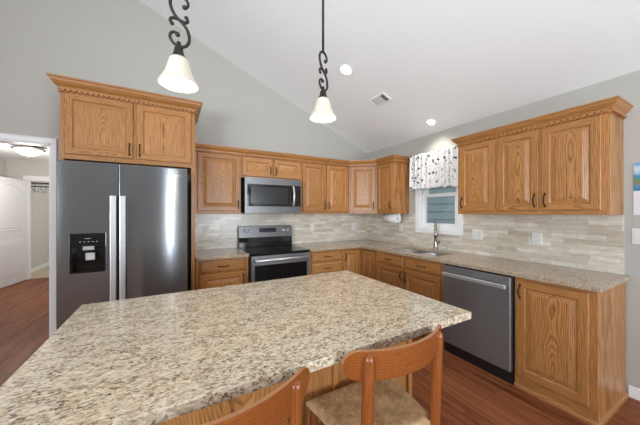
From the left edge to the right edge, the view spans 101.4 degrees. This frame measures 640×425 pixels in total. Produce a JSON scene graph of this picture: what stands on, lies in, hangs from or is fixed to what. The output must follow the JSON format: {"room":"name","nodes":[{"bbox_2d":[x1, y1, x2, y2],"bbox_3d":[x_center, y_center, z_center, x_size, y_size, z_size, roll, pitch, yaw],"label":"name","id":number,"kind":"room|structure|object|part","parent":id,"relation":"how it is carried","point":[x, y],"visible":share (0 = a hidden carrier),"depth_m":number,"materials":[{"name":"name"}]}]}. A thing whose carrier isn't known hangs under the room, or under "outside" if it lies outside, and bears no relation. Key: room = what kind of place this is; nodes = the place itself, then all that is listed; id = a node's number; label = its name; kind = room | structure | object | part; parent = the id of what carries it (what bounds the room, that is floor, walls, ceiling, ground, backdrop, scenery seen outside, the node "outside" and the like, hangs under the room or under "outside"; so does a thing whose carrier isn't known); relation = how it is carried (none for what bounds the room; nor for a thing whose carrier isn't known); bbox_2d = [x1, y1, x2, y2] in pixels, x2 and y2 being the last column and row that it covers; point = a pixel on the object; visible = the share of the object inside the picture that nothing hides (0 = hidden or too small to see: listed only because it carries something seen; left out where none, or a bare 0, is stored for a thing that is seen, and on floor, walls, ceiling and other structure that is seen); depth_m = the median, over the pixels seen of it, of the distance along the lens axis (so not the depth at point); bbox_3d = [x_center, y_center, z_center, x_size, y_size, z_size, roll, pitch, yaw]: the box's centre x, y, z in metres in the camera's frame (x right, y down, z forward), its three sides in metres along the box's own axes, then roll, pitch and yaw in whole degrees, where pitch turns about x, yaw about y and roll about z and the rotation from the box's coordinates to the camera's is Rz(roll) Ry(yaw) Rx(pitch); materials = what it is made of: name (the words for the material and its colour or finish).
{"room":"kitchen","nodes":[
{"label":"kitchen","id":0,"kind":"room"},
{"bbox_2d":[0,156,6,176],"bbox_3d":[-5.399,0.148,3.547,0.100,2.480,3.898,0,0,-29],"label":"wall","id":1,"kind":"structure","parent":0,"point":[3,161],"depth_m":5.18,"materials":[{"name":"grey paint"}]},
{"bbox_2d":[0,143,48,160],"bbox_3d":[-4.994,-1.122,5.160,2.380,0.060,6.318,0,0,-29],"label":"ceiling","id":2,"kind":"structure","parent":0,"point":[6,151],"depth_m":4.93,"materials":[{"name":"white paint"}]},
{"bbox_2d":[10,145,45,157],"bbox_3d":[-4.798,-0.995,4.317,0.410,0.194,0.410,0,0,-29],"label":"flush ceiling light","id":3,"kind":"object","parent":2,"relation":"attached to","point":[26,150],"visible":0.98,"depth_m":4.23,"materials":[{"name":"white glass"}]},
{"bbox_2d":[7,158,48,179],"bbox_3d":[-5.380,0.148,5.848,2.380,2.480,0.100,0,0,-29],"label":"wall","id":4,"kind":"structure","parent":0,"point":[16,168],"depth_m":5.40,"materials":[{"name":"grey paint"}]},
{"bbox_2d":[0,176,26,287],"bbox_3d":[-5.851,0.359,4.967,0.104,2.033,0.920,0,0,-20],"label":"door","id":5,"kind":"structure","parent":4,"relation":"in","point":[13,192],"depth_m":5.03,"materials":[{"name":"white paint"}]},
{"bbox_2d":[23,175,48,279],"bbox_3d":[-5.681,0.313,5.670,1.010,2.150,0.116,0,0,-29],"label":"trim","id":6,"kind":"structure","parent":4,"relation":"attached to","point":[29,179],"depth_m":5.45,"materials":[{"name":"white paint"}]},
{"bbox_2d":[31,181,48,268],"bbox_3d":[-6.853,0.148,6.353,0.100,2.480,2.220,0,0,-29],"label":"wall","id":7,"kind":"structure","parent":0,"point":[39,201],"depth_m":6.34,"materials":[{"name":"grey paint"}]},
{"bbox_2d":[31,262,48,272],"bbox_3d":[-6.804,1.332,6.381,0.014,0.088,2.200,0,0,-29],"label":"baseboard","id":8,"kind":"structure","parent":7,"relation":"attached to","point":[45,264],"depth_m":6.31,"materials":[{"name":"white paint"}]},
{"bbox_2d":[31,182,48,191],"bbox_3d":[-5.914,-0.571,6.315,1.497,0.207,0.312,0,0,-29],"label":"wire shelf","id":9,"kind":"object","parent":7,"relation":"attached to","point":[31,182],"visible":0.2,"depth_m":5.95,"materials":[{"name":"grey metal"}]},
{"bbox_2d":[0,0,366,290],"bbox_3d":[-2.470,-0.614,2.883,7.504,4.004,0.120,0,0,-29],"label":"wall","id":10,"kind":"structure","parent":0,"point":[123,43],"depth_m":2.97,"materials":[{"name":"grey paint"}]},
{"bbox_2d":[0,133,56,337],"bbox_3d":[-3.209,0.318,2.458,1.123,2.140,0.140,0,0,-29],"label":"trim","id":11,"kind":"structure","parent":10,"relation":"attached to","point":[51,143],"depth_m":2.66,"materials":[{"name":"white paint"}]},
{"bbox_2d":[203,225,208,234],"bbox_3d":[-1.462,0.223,3.364,0.072,0.118,0.008,0,0,-29],"label":"electrical outlet","id":12,"kind":"object","parent":10,"relation":"attached to","point":[205,227],"visible":1,"depth_m":3.36,"materials":[{"name":"white plastic"}]},
{"bbox_2d":[195,151,240,213],"bbox_3d":[-1.286,-0.358,3.268,0.535,0.748,0.356,0,0,-29],"label":"upper cabinet","id":13,"kind":"object","parent":10,"relation":"attached to","point":[217,176],"visible":0.94,"depth_m":3.14,"materials":[{"name":"brown wood"}]},
{"bbox_2d":[241,156,300,179],"bbox_3d":[-0.689,-0.587,3.602,0.835,0.291,0.356,0,0,-29],"label":"upper cabinet","id":14,"kind":"object","parent":10,"relation":"attached to","point":[250,166],"visible":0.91,"depth_m":3.45,"materials":[{"name":"brown wood"}]},
{"bbox_3d":[-0.805,-0.584,3.385,0.387,0.241,0.019,0,0,-29],"label":"door","id":15,"kind":"part","parent":14,"relation":"part of","materials":[{"name":"brown wood"}]},
{"bbox_2d":[241,177,300,212],"bbox_3d":[-0.672,-0.214,3.548,0.762,0.449,0.450,0,0,-29],"label":"microwave","id":16,"kind":"object","parent":14,"relation":"attached to","point":[258,195],"visible":1,"depth_m":3.38,"materials":[{"name":"silver metal"}]},
{"bbox_3d":[-0.649,-0.218,3.383,0.583,0.280,0.025,0,0,-29],"label":"door glass","id":17,"kind":"part","parent":16,"relation":"part of","materials":[{"name":"black glass"}]},
{"bbox_3d":[-0.351,-0.217,3.506,0.027,0.287,0.063,0,0,-29],"label":"handle","id":18,"kind":"part","parent":16,"relation":"part of","materials":[{"name":"metal"}]},
{"bbox_3d":[-0.332,-0.218,3.560,0.138,0.280,0.026,0,0,-29],"label":"control panel","id":19,"kind":"part","parent":16,"relation":"part of","materials":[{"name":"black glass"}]},
{"bbox_3d":[-0.445,-0.584,3.587,0.390,0.241,0.019,0,0,-29],"label":"door","id":20,"kind":"part","parent":14,"relation":"part of","materials":[{"name":"brown wood"}]},
{"bbox_2d":[195,214,366,249],"bbox_3d":[-0.386,0.252,3.975,2.798,0.472,0.008,0,0,-29],"label":"backsplash","id":21,"kind":"structure","parent":10,"relation":"attached to","point":[223,228],"depth_m":3.92,"materials":[{"name":"tile"}]},
{"bbox_2d":[310,223,313,230],"bbox_3d":[-0.120,0.228,4.115,0.072,0.118,0.008,0,0,-29],"label":"electrical outlet","id":22,"kind":"object","parent":10,"relation":"attached to","point":[311,224],"visible":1,"depth_m":4.11,"materials":[{"name":"white plastic"}]},
{"bbox_2d":[293,162,348,213],"bbox_3d":[0.033,-0.358,4.006,0.818,0.748,0.356,0,0,-29],"label":"upper cabinet","id":23,"kind":"object","parent":10,"relation":"attached to","point":[324,188],"visible":0.98,"depth_m":3.86,"materials":[{"name":"brown wood"}]},
{"bbox_2d":[195,143,409,166],"bbox_3d":[-0.125,-0.754,3.635,2.884,0.090,0.618,0,0,-14],"label":"crown molding","id":24,"kind":"structure","parent":23,"relation":"attached to","point":[199,147],"depth_m":3.61,"materials":[{"name":"brown wood"}]},
{"bbox_3d":[-0.080,-0.361,3.791,0.387,0.686,0.019,0,0,-29],"label":"door","id":25,"kind":"part","parent":23,"relation":"part of","materials":[{"name":"brown wood"}]},
{"bbox_3d":[0.271,-0.361,3.987,0.390,0.686,0.019,0,0,-29],"label":"door","id":26,"kind":"part","parent":23,"relation":"part of","materials":[{"name":"brown wood"}]},
{"bbox_2d":[349,166,376,213],"bbox_3d":[0.716,-0.358,4.239,0.598,0.748,0.603,0,0,-29],"label":"upper cabinet","id":27,"kind":"object","parent":10,"relation":"attached to","point":[362,180],"visible":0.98,"depth_m":4.02,"materials":[{"name":"brown wood"}]},
{"bbox_2d":[0,266,639,424],"bbox_3d":[-1.884,1.432,1.754,7.824,0.112,15.300,0,0,-29],"label":"floor","id":28,"kind":"structure","parent":0,"point":[471,395],"depth_m":2.14,"materials":[{"name":"brown wood"}]},
{"bbox_2d":[56,160,186,330],"bbox_3d":[-1.829,0.489,2.576,0.906,1.798,0.852,0,0,-29],"label":"refrigerator","id":29,"kind":"object","parent":28,"relation":"on","point":[121,229],"visible":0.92,"depth_m":2.19,"materials":[{"name":"grey metal"}]},
{"bbox_3d":[-1.893,0.444,2.151,0.380,1.708,0.068,0,0,-29],"label":"freezer door","id":30,"kind":"part","parent":29,"relation":"part of","materials":[{"name":"metal"}]},
{"bbox_3d":[-1.718,0.304,2.180,0.042,0.888,0.052,0,0,-29],"label":"handle","id":31,"kind":"part","parent":29,"relation":"part of","materials":[{"name":"metal"}]},
{"bbox_3d":[-1.663,0.304,2.211,0.042,0.888,0.052,0,0,-29],"label":"handle","id":32,"kind":"part","parent":29,"relation":"part of","materials":[{"name":"metal"}]},
{"bbox_3d":[-1.494,0.444,2.374,0.518,1.708,0.068,0,0,-29],"label":"door","id":33,"kind":"part","parent":29,"relation":"part of","materials":[{"name":"metal"}]},
{"bbox_2d":[46,72,202,290],"bbox_3d":[-1.904,0.118,2.739,1.186,2.541,0.678,0,0,-29],"label":"tall cabinet","id":34,"kind":"object","parent":28,"relation":"on","point":[100,122],"visible":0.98,"depth_m":2.47,"materials":[{"name":"brown wood"}]},
{"bbox_3d":[-1.988,-0.772,2.372,0.484,0.527,0.019,0,0,-29],"label":"door","id":35,"kind":"part","parent":34,"relation":"part of","materials":[{"name":"brown wood"}]},
{"bbox_3d":[-1.904,-1.108,2.738,1.186,0.089,0.677,0,0,-29],"label":"crown molding","id":36,"kind":"part","parent":34,"relation":"part of","materials":[{"name":"brown wood"}]},
{"bbox_3d":[-1.916,-1.051,2.760,1.086,0.026,0.627,0,0,-29],"label":"dentil trim","id":37,"kind":"part","parent":34,"relation":"part of","materials":[{"name":"brown wood"}]},
{"bbox_3d":[-1.777,-0.764,2.511,1.048,0.595,0.019,0,0,-29],"label":"frame","id":38,"kind":"part","parent":34,"relation":"part of","materials":[{"name":"brown wood"}]},
{"bbox_3d":[-1.549,-0.772,2.618,0.466,0.527,0.019,0,0,-29],"label":"door","id":39,"kind":"part","parent":34,"relation":"part of","materials":[{"name":"brown wood"}]},
{"bbox_3d":[-1.480,0.461,3.016,0.036,1.855,0.609,0,0,-29],"label":"panel","id":40,"kind":"part","parent":34,"relation":"part of","materials":[{"name":"brown wood"}]},
{"bbox_2d":[195,257,247,289],"bbox_3d":[-1.203,0.949,3.135,0.552,0.878,0.653,0,0,-29],"label":"base cabinet","id":41,"kind":"object","parent":28,"relation":"on","point":[231,271],"visible":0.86,"depth_m":2.87,"materials":[{"name":"brown wood"}]},
{"bbox_2d":[195,247,248,260],"bbox_3d":[-1.208,0.491,3.145,0.551,0.034,0.637,0,0,-29],"label":"countertop","id":42,"kind":"structure","parent":41,"relation":"on","point":[223,253],"depth_m":2.99,"materials":[{"name":"stone"}]},
{"bbox_3d":[-1.066,0.590,2.890,0.477,0.127,0.019,0,0,-29],"label":"drawer","id":43,"kind":"part","parent":41,"relation":"part of","materials":[{"name":"brown wood"}]},
{"bbox_3d":[-1.066,0.968,2.890,0.477,0.591,0.019,0,0,-29],"label":"door","id":44,"kind":"part","parent":41,"relation":"part of","materials":[{"name":"brown wood"}]},
{"bbox_2d":[201,366,309,424],"bbox_3d":[-0.294,0.916,0.736,0.488,0.944,0.393,0,0,-37],"label":"counter chair","id":45,"kind":"object","parent":28,"relation":"on","point":[283,403],"visible":1,"depth_m":0.66,"materials":[{"name":"brown wood"}]},
{"bbox_3d":[-0.071,0.921,0.721,0.041,0.934,0.052,0,0,-37],"label":"leg","id":46,"kind":"part","parent":45,"relation":"part of","materials":[{"name":"brown wood"}]},
{"bbox_2d":[238,225,309,282],"bbox_3d":[-0.604,0.788,3.426,0.764,1.199,0.734,0,0,-29],"label":"range","id":47,"kind":"object","parent":28,"relation":"on","point":[271,251],"visible":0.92,"depth_m":3.28,"materials":[{"name":"silver metal"}]},
{"bbox_2d":[239,245,309,255],"bbox_3d":[-0.606,0.486,3.429,0.764,0.024,0.606,0,0,-29],"label":"cooktop","id":48,"kind":"object","parent":47,"relation":"in","point":[253,250],"depth_m":3.31,"materials":[{"name":"black glass"}]},
{"bbox_3d":[-0.465,0.844,3.177,0.740,0.679,0.040,0,0,-29],"label":"oven door","id":49,"kind":"part","parent":47,"relation":"part of","materials":[{"name":"glass"}]},
{"bbox_3d":[-0.441,0.553,3.133,0.684,0.031,0.062,0,0,-29],"label":"handle","id":50,"kind":"part","parent":47,"relation":"part of","materials":[{"name":"metal"}]},
{"bbox_2d":[156,339,411,424],"bbox_3d":[-0.323,0.949,1.438,1.500,0.878,0.765,0,0,-29],"label":"kitchen island","id":51,"kind":"object","parent":28,"relation":"on","point":[328,379],"visible":0.03,"depth_m":1.16,"materials":[{"name":"brown wood"}]},
{"bbox_2d":[0,270,470,424],"bbox_3d":[-0.251,0.491,1.299,1.655,0.034,1.036,0,0,-29],"label":"island countertop","id":52,"kind":"structure","parent":51,"relation":"on","point":[156,359],"depth_m":0.95,"materials":[{"name":"stone"}]},
{"bbox_3d":[-0.140,0.949,1.111,1.500,0.878,0.015,0,0,-29],"label":"panel","id":53,"kind":"part","parent":51,"relation":"part of","materials":[{"name":"brown wood"}]},
{"bbox_2d":[310,249,341,274],"bbox_3d":[-0.054,0.949,3.778,0.530,0.878,0.653,0,0,-29],"label":"base cabinet","id":54,"kind":"object","parent":28,"relation":"on","point":[327,261],"visible":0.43,"depth_m":3.52,"materials":[{"name":"brown wood"}]},
{"bbox_3d":[0.100,0.747,3.542,0.471,0.138,0.019,0,0,-29],"label":"drawer","id":55,"kind":"part","parent":54,"relation":"part of","materials":[{"name":"brown wood"}]},
{"bbox_3d":[0.100,0.593,3.542,0.471,0.134,0.019,0,0,-29],"label":"drawer","id":56,"kind":"part","parent":54,"relation":"part of","materials":[{"name":"brown wood"}]},
{"bbox_2d":[342,248,375,279],"bbox_3d":[0.650,0.949,4.016,0.928,0.878,0.924,0,0,-29],"label":"base cabinet","id":57,"kind":"object","parent":28,"relation":"on","point":[360,261],"visible":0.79,"depth_m":3.71,"materials":[{"name":"brown wood"}]},
{"bbox_3d":[0.450,0.898,3.738,0.278,0.730,0.019,0,0,-29],"label":"door","id":58,"kind":"part","parent":57,"relation":"part of","materials":[{"name":"brown wood"}]},
{"bbox_3d":[0.678,0.898,3.672,0.019,0.730,0.270,0,0,-29],"label":"door","id":59,"kind":"part","parent":57,"relation":"part of","materials":[{"name":"brown wood"}]},
{"bbox_2d":[292,239,630,292],"bbox_3d":[0.943,0.491,2.951,1.463,0.034,3.076,0,0,-29],"label":"countertop","id":60,"kind":"structure","parent":57,"relation":"on","point":[590,280],"depth_m":2.34,"materials":[{"name":"stone"}]},
{"bbox_2d":[400,249,443,255],"bbox_3d":[1.235,0.596,3.252,0.388,0.173,0.738,0,0,-29],"label":"sink","id":61,"kind":"object","parent":60,"relation":"in","point":[406,250],"visible":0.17,"depth_m":3.43,"materials":[{"name":"metal"}]},
{"bbox_3d":[1.142,0.596,3.418,0.388,0.173,0.357,0,0,-29],"label":"bowl","id":62,"kind":"part","parent":61,"relation":"part of","materials":[{"name":"metal"}]},
{"bbox_3d":[1.328,0.596,3.085,0.388,0.173,0.357,0,0,-29],"label":"bowl","id":63,"kind":"part","parent":61,"relation":"part of","materials":[{"name":"metal"}]},
{"bbox_2d":[433,222,439,249],"bbox_3d":[1.465,0.296,3.286,0.080,0.354,0.165,0,0,19],"label":"faucet","id":64,"kind":"object","parent":60,"relation":"on","point":[435,223],"visible":1,"depth_m":3.29,"materials":[{"name":"silver metal"}]},
{"bbox_2d":[306,324,442,424],"bbox_3d":[0.231,0.916,1.059,0.488,0.944,0.393,0,0,-29],"label":"counter chair","id":65,"kind":"object","parent":28,"relation":"on","point":[375,398],"visible":1,"depth_m":1.00,"materials":[{"name":"brown wood"}]},
{"bbox_3d":[-0.026,1.101,1.110,0.034,0.574,0.034,0,0,-29],"label":"leg","id":66,"kind":"part","parent":65,"relation":"part of","materials":[{"name":"brown wood"}]},
{"bbox_3d":[0.216,0.816,1.087,0.446,0.037,0.330,0,0,-29],"label":"seat","id":67,"kind":"part","parent":65,"relation":"part of","materials":[{"name":"paper"}]},
{"bbox_3d":[0.154,0.921,0.850,0.041,0.934,0.052,0,0,-29],"label":"leg","id":68,"kind":"part","parent":65,"relation":"part of","materials":[{"name":"brown wood"}]},
{"bbox_3d":[0.303,0.495,0.930,0.488,0.102,0.098,0,0,-29],"label":"backrest","id":69,"kind":"part","parent":65,"relation":"part of","materials":[{"name":"brown wood"}]},
{"bbox_3d":[0.451,0.921,1.016,0.041,0.934,0.052,0,0,-29],"label":"leg","id":70,"kind":"part","parent":65,"relation":"part of","materials":[{"name":"brown wood"}]},
{"bbox_2d":[376,249,444,345],"bbox_3d":[1.247,0.949,3.231,0.653,0.878,1.022,0,0,-29],"label":"base cabinet","id":71,"kind":"object","parent":28,"relation":"on","point":[422,277],"visible":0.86,"depth_m":2.98,"materials":[{"name":"brown wood"}]},
{"bbox_3d":[0.875,0.592,3.321,0.019,0.123,0.478,0,0,-29],"label":"drawer","id":72,"kind":"part","parent":71,"relation":"part of","materials":[{"name":"brown wood"}]},
{"bbox_3d":[0.875,0.968,3.321,0.019,0.590,0.478,0,0,-29],"label":"door","id":73,"kind":"part","parent":71,"relation":"part of","materials":[{"name":"brown wood"}]},
{"bbox_3d":[1.117,0.968,2.888,0.019,0.590,0.478,0,0,-29],"label":"door","id":74,"kind":"part","parent":71,"relation":"part of","materials":[{"name":"brown wood"}]},
{"bbox_3d":[1.117,0.592,2.888,0.019,0.123,0.478,0,0,-29],"label":"drawer","id":75,"kind":"part","parent":71,"relation":"part of","materials":[{"name":"brown wood"}]},
{"bbox_2d":[442,264,514,384],"bbox_3d":[1.625,0.951,2.498,0.672,0.874,0.612,0,0,-29],"label":"dishwasher","id":76,"kind":"object","parent":28,"relation":"on","point":[486,340],"visible":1,"depth_m":2.28,"materials":[{"name":"grey metal"}]},
{"bbox_3d":[1.356,0.599,2.345,0.052,0.034,0.566,0,0,-29],"label":"handle","id":77,"kind":"part","parent":76,"relation":"part of","materials":[{"name":"metal"}]},
{"bbox_2d":[514,277,628,424],"bbox_3d":[1.922,0.949,2.025,0.653,0.878,0.488,0,0,-29],"label":"base cabinet","id":78,"kind":"object","parent":28,"relation":"on","point":[570,343],"visible":0.94,"depth_m":1.84,"materials":[{"name":"brown wood"}]},
{"bbox_3d":[1.667,0.906,1.904,0.019,0.747,0.414,0,0,-29],"label":"door","id":79,"kind":"part","parent":78,"relation":"part of","materials":[{"name":"brown wood"}]},
{"bbox_3d":[1.688,0.949,1.906,0.019,0.878,0.466,0,0,-29],"label":"frame","id":80,"kind":"part","parent":78,"relation":"part of","materials":[{"name":"brown wood"}]},
{"bbox_3d":[1.937,1.371,2.033,0.610,0.034,0.488,0,0,-29],"label":"shoe molding","id":81,"kind":"part","parent":78,"relation":"part of","materials":[{"name":"brown wood"}]},
{"bbox_3d":[2.055,0.949,1.842,0.598,0.878,0.006,0,0,-29],"label":"panel","id":82,"kind":"part","parent":78,"relation":"part of","materials":[{"name":"brown wood"}]},
{"bbox_2d":[139,0,639,152],"bbox_3d":[-0.326,-1.869,-0.949,7.744,1.734,8.902,0,0,-29],"label":"ceiling","id":83,"kind":"structure","parent":0,"point":[451,63],"depth_m":2.48,"materials":[{"name":"white paint"}]},
{"bbox_2d":[157,0,198,92],"bbox_3d":[-0.546,-1.392,1.012,0.142,1.800,0.142,0,0,-26],"label":"pendant light","id":84,"kind":"object","parent":83,"relation":"hanging from","point":[177,76],"visible":1,"depth_m":1.00,"materials":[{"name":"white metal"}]},
{"bbox_3d":[-0.546,-0.543,1.012,0.142,0.102,0.142,0,0,-26],"label":"lamp shade","id":85,"kind":"part","parent":84,"relation":"part of","materials":[{"name":"white glass"}]},
{"bbox_3d":[-0.546,-0.544,1.012,0.050,0.082,0.051,0,0,-26],"label":"bulb","id":86,"kind":"part","parent":84,"relation":"part of","materials":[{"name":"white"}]},
{"bbox_2d":[310,0,336,122],"bbox_3d":[0.016,-1.253,1.373,0.142,1.523,0.142,0,0,39],"label":"pendant light","id":87,"kind":"object","parent":83,"relation":"hanging from","point":[323,112],"visible":1,"depth_m":1.36,"materials":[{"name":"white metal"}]},
{"bbox_3d":[0.016,-1.422,1.373,0.013,1.153,0.012,0,0,39],"label":"rod","id":88,"kind":"part","parent":87,"relation":"part of","materials":[{"name":"brown metal"}]},
{"bbox_3d":[0.016,-0.543,1.373,0.142,0.102,0.142,0,0,39],"label":"lamp shade","id":89,"kind":"part","parent":87,"relation":"part of","materials":[{"name":"white glass"}]},
{"bbox_2d":[339,64,352,75],"bbox_3d":[0.292,-1.596,2.941,0.149,0.066,0.161,0,0,-34],"label":"recessed light","id":90,"kind":"object","parent":83,"relation":"in","point":[346,70],"visible":1,"depth_m":2.94,"materials":[{"name":"white paint"}]},
{"bbox_2d":[368,92,391,107],"bbox_3d":[0.733,-1.378,3.217,0.141,0.064,0.270,0,0,-29],"label":"ceiling vent","id":91,"kind":"object","parent":83,"relation":"in","point":[382,98],"visible":1,"depth_m":3.21,"materials":[{"name":"white metal"}]},
{"bbox_2d":[426,119,435,124],"bbox_3d":[1.389,-1.128,3.278,0.112,0.051,0.121,0,0,-24],"label":"recessed light","id":92,"kind":"object","parent":83,"relation":"in","point":[429,121],"visible":1,"depth_m":3.27,"materials":[{"name":"white paint"}]},
{"bbox_2d":[367,70,639,392],"bbox_3d":[3.001,0.153,0.912,0.120,2.470,8.662,0,0,-29],"label":"wall","id":93,"kind":"structure","parent":0,"point":[627,86],"depth_m":2.00,"materials":[{"name":"grey paint"}]},
{"bbox_2d":[377,162,408,213],"bbox_3d":[1.059,-0.358,3.888,0.356,0.748,0.352,0,0,-29],"label":"upper cabinet","id":94,"kind":"object","parent":93,"relation":"attached to","point":[392,178],"visible":0.98,"depth_m":3.77,"materials":[{"name":"brown wood"}]},
{"bbox_3d":[0.943,-0.361,3.824,0.019,0.686,0.310,0,0,-29],"label":"door","id":95,"kind":"part","parent":94,"relation":"part of","materials":[{"name":"brown wood"}]},
{"bbox_3d":[0.960,-0.358,3.832,0.019,0.748,0.352,0,0,-29],"label":"frame","id":96,"kind":"part","parent":94,"relation":"part of","materials":[{"name":"brown wood"}]},
{"bbox_2d":[399,223,402,230],"bbox_3d":[1.220,0.223,3.948,0.008,0.118,0.072,0,0,-29],"label":"electrical outlet","id":97,"kind":"object","parent":93,"relation":"attached to","point":[400,224],"visible":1,"depth_m":3.94,"materials":[{"name":"white plastic"}]},
{"bbox_2d":[415,187,462,235],"bbox_3d":[1.578,-0.231,3.438,0.138,1.013,0.690,0,0,-29],"label":"window","id":98,"kind":"structure","parent":93,"relation":"in","point":[421,195],"depth_m":3.52,"materials":[{"name":"white paint"}]},
{"bbox_3d":[1.585,-0.230,3.442,0.120,0.885,0.570,0,0,-29],"label":"frame","id":99,"kind":"part","parent":98,"relation":"part of","materials":[{"name":"white plastic"}]},
{"bbox_3d":[1.577,-0.034,3.437,0.030,0.437,0.514,0,0,-29],"label":"sash","id":100,"kind":"part","parent":98,"relation":"part of","materials":[{"name":"white plastic"}]},
{"bbox_2d":[472,229,482,239],"bbox_3d":[1.775,0.248,2.955,0.008,0.118,0.118,0,0,-29],"label":"electrical outlet","id":101,"kind":"object","parent":93,"relation":"attached to","point":[477,234],"visible":1,"depth_m":2.95,"materials":[{"name":"white plastic"}]},
{"bbox_2d":[367,214,623,274],"bbox_3d":[1.577,0.252,3.326,0.008,0.472,3.041,0,0,-29],"label":"backsplash","id":102,"kind":"structure","parent":93,"relation":"attached to","point":[588,242],"depth_m":2.51,"materials":[{"name":"tile"}]},
{"bbox_2d":[532,232,541,244],"bbox_3d":[2.046,0.246,2.471,0.008,0.118,0.080,0,0,-29],"label":"electrical outlet","id":103,"kind":"object","parent":93,"relation":"attached to","point":[536,236],"visible":1,"depth_m":2.47,"materials":[{"name":"white plastic"}]},
{"bbox_2d":[451,95,633,214],"bbox_3d":[1.885,-0.391,2.411,0.356,0.815,1.240,0,0,-29],"label":"upper cabinet","id":104,"kind":"object","parent":93,"relation":"attached to","point":[569,161],"visible":1,"depth_m":2.14,"materials":[{"name":"brown wood"}]},
{"bbox_3d":[1.591,-0.361,2.665,0.019,0.686,0.348,0,0,-29],"label":"door","id":105,"kind":"part","parent":104,"relation":"part of","materials":[{"name":"brown wood"}]},
{"bbox_3d":[1.766,-0.361,2.352,0.019,0.686,0.322,0,0,-29],"label":"door","id":106,"kind":"part","parent":104,"relation":"part of","materials":[{"name":"brown wood"}]},
{"bbox_3d":[1.901,-0.721,2.420,0.320,0.024,1.176,0,0,-29],"label":"dentil trim","id":107,"kind":"part","parent":104,"relation":"part of","materials":[{"name":"brown wood"}]},
{"bbox_3d":[1.887,-0.766,2.412,0.352,0.066,1.240,0,0,-29],"label":"crown molding","id":108,"kind":"part","parent":104,"relation":"part of","materials":[{"name":"brown wood"}]},
{"bbox_3d":[1.940,-0.361,2.041,0.019,0.686,0.350,0,0,-29],"label":"door","id":109,"kind":"part","parent":104,"relation":"part of","materials":[{"name":"brown wood"}]},
{"bbox_2d":[628,385,639,400],"bbox_3d":[3.687,1.344,-0.453,0.014,0.088,5.570,0,0,-29],"label":"baseboard","id":110,"kind":"structure","parent":93,"relation":"attached to","point":[633,392],"depth_m":1.95,"materials":[{"name":"white paint"}]},
{"bbox_2d":[632,228,639,243],"bbox_3d":[2.363,0.176,1.920,0.008,0.118,0.105,0,0,-29],"label":"light switch","id":111,"kind":"object","parent":93,"relation":"attached to","point":[635,231],"visible":1,"depth_m":1.95,"materials":[{"name":"white plastic"}]},
{"bbox_2d":[633,163,639,214],"bbox_3d":[2.411,-0.174,1.836,0.005,0.385,0.280,0,0,-29],"label":"wall calendar","id":112,"kind":"object","parent":93,"relation":"attached to","point":[636,166],"visible":1,"depth_m":1.94,"materials":[{"name":"white paper"}]},
{"label":"outside","id":113,"kind":"structure","parent":0,"visible":0},
{"bbox_2d":[427,186,455,223],"bbox_3d":[2.856,-0.522,5.321,0.420,4.620,8.500,0,0,-29],"label":"house","id":114,"kind":"structure","parent":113,"point":[439,209],"depth_m":5.47,"materials":[{"name":"paint"}]},
{"bbox_3d":[1.497,-0.757,3.395,0.078,0.030,0.853,0,0,-29],"label":"curtain rod","id":115,"kind":"object","parent":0,"visible":0},
{"bbox_2d":[409,146,457,189],"bbox_3d":[1.460,-0.545,3.370,0.055,0.498,0.780,0,0,-29],"label":"window valance","id":116,"kind":"object","parent":115,"relation":"hanging from","point":[435,169],"visible":0.94,"depth_m":3.36,"materials":[{"name":"white fabric"}]},
{"bbox_3d":[1.072,0.059,3.922,0.040,0.084,0.310,0,0,-29],"label":"paper towel holder","id":117,"kind":"object","parent":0,"visible":0},
{"bbox_2d":[382,214,401,222],"bbox_3d":[1.072,0.084,3.922,0.132,0.132,0.276,0,0,-29],"label":"paper towel roll","id":118,"kind":"object","parent":117,"relation":"hanging from","point":[392,218],"visible":0.94,"depth_m":3.85,"materials":[{"name":"white paper"}]}
]}

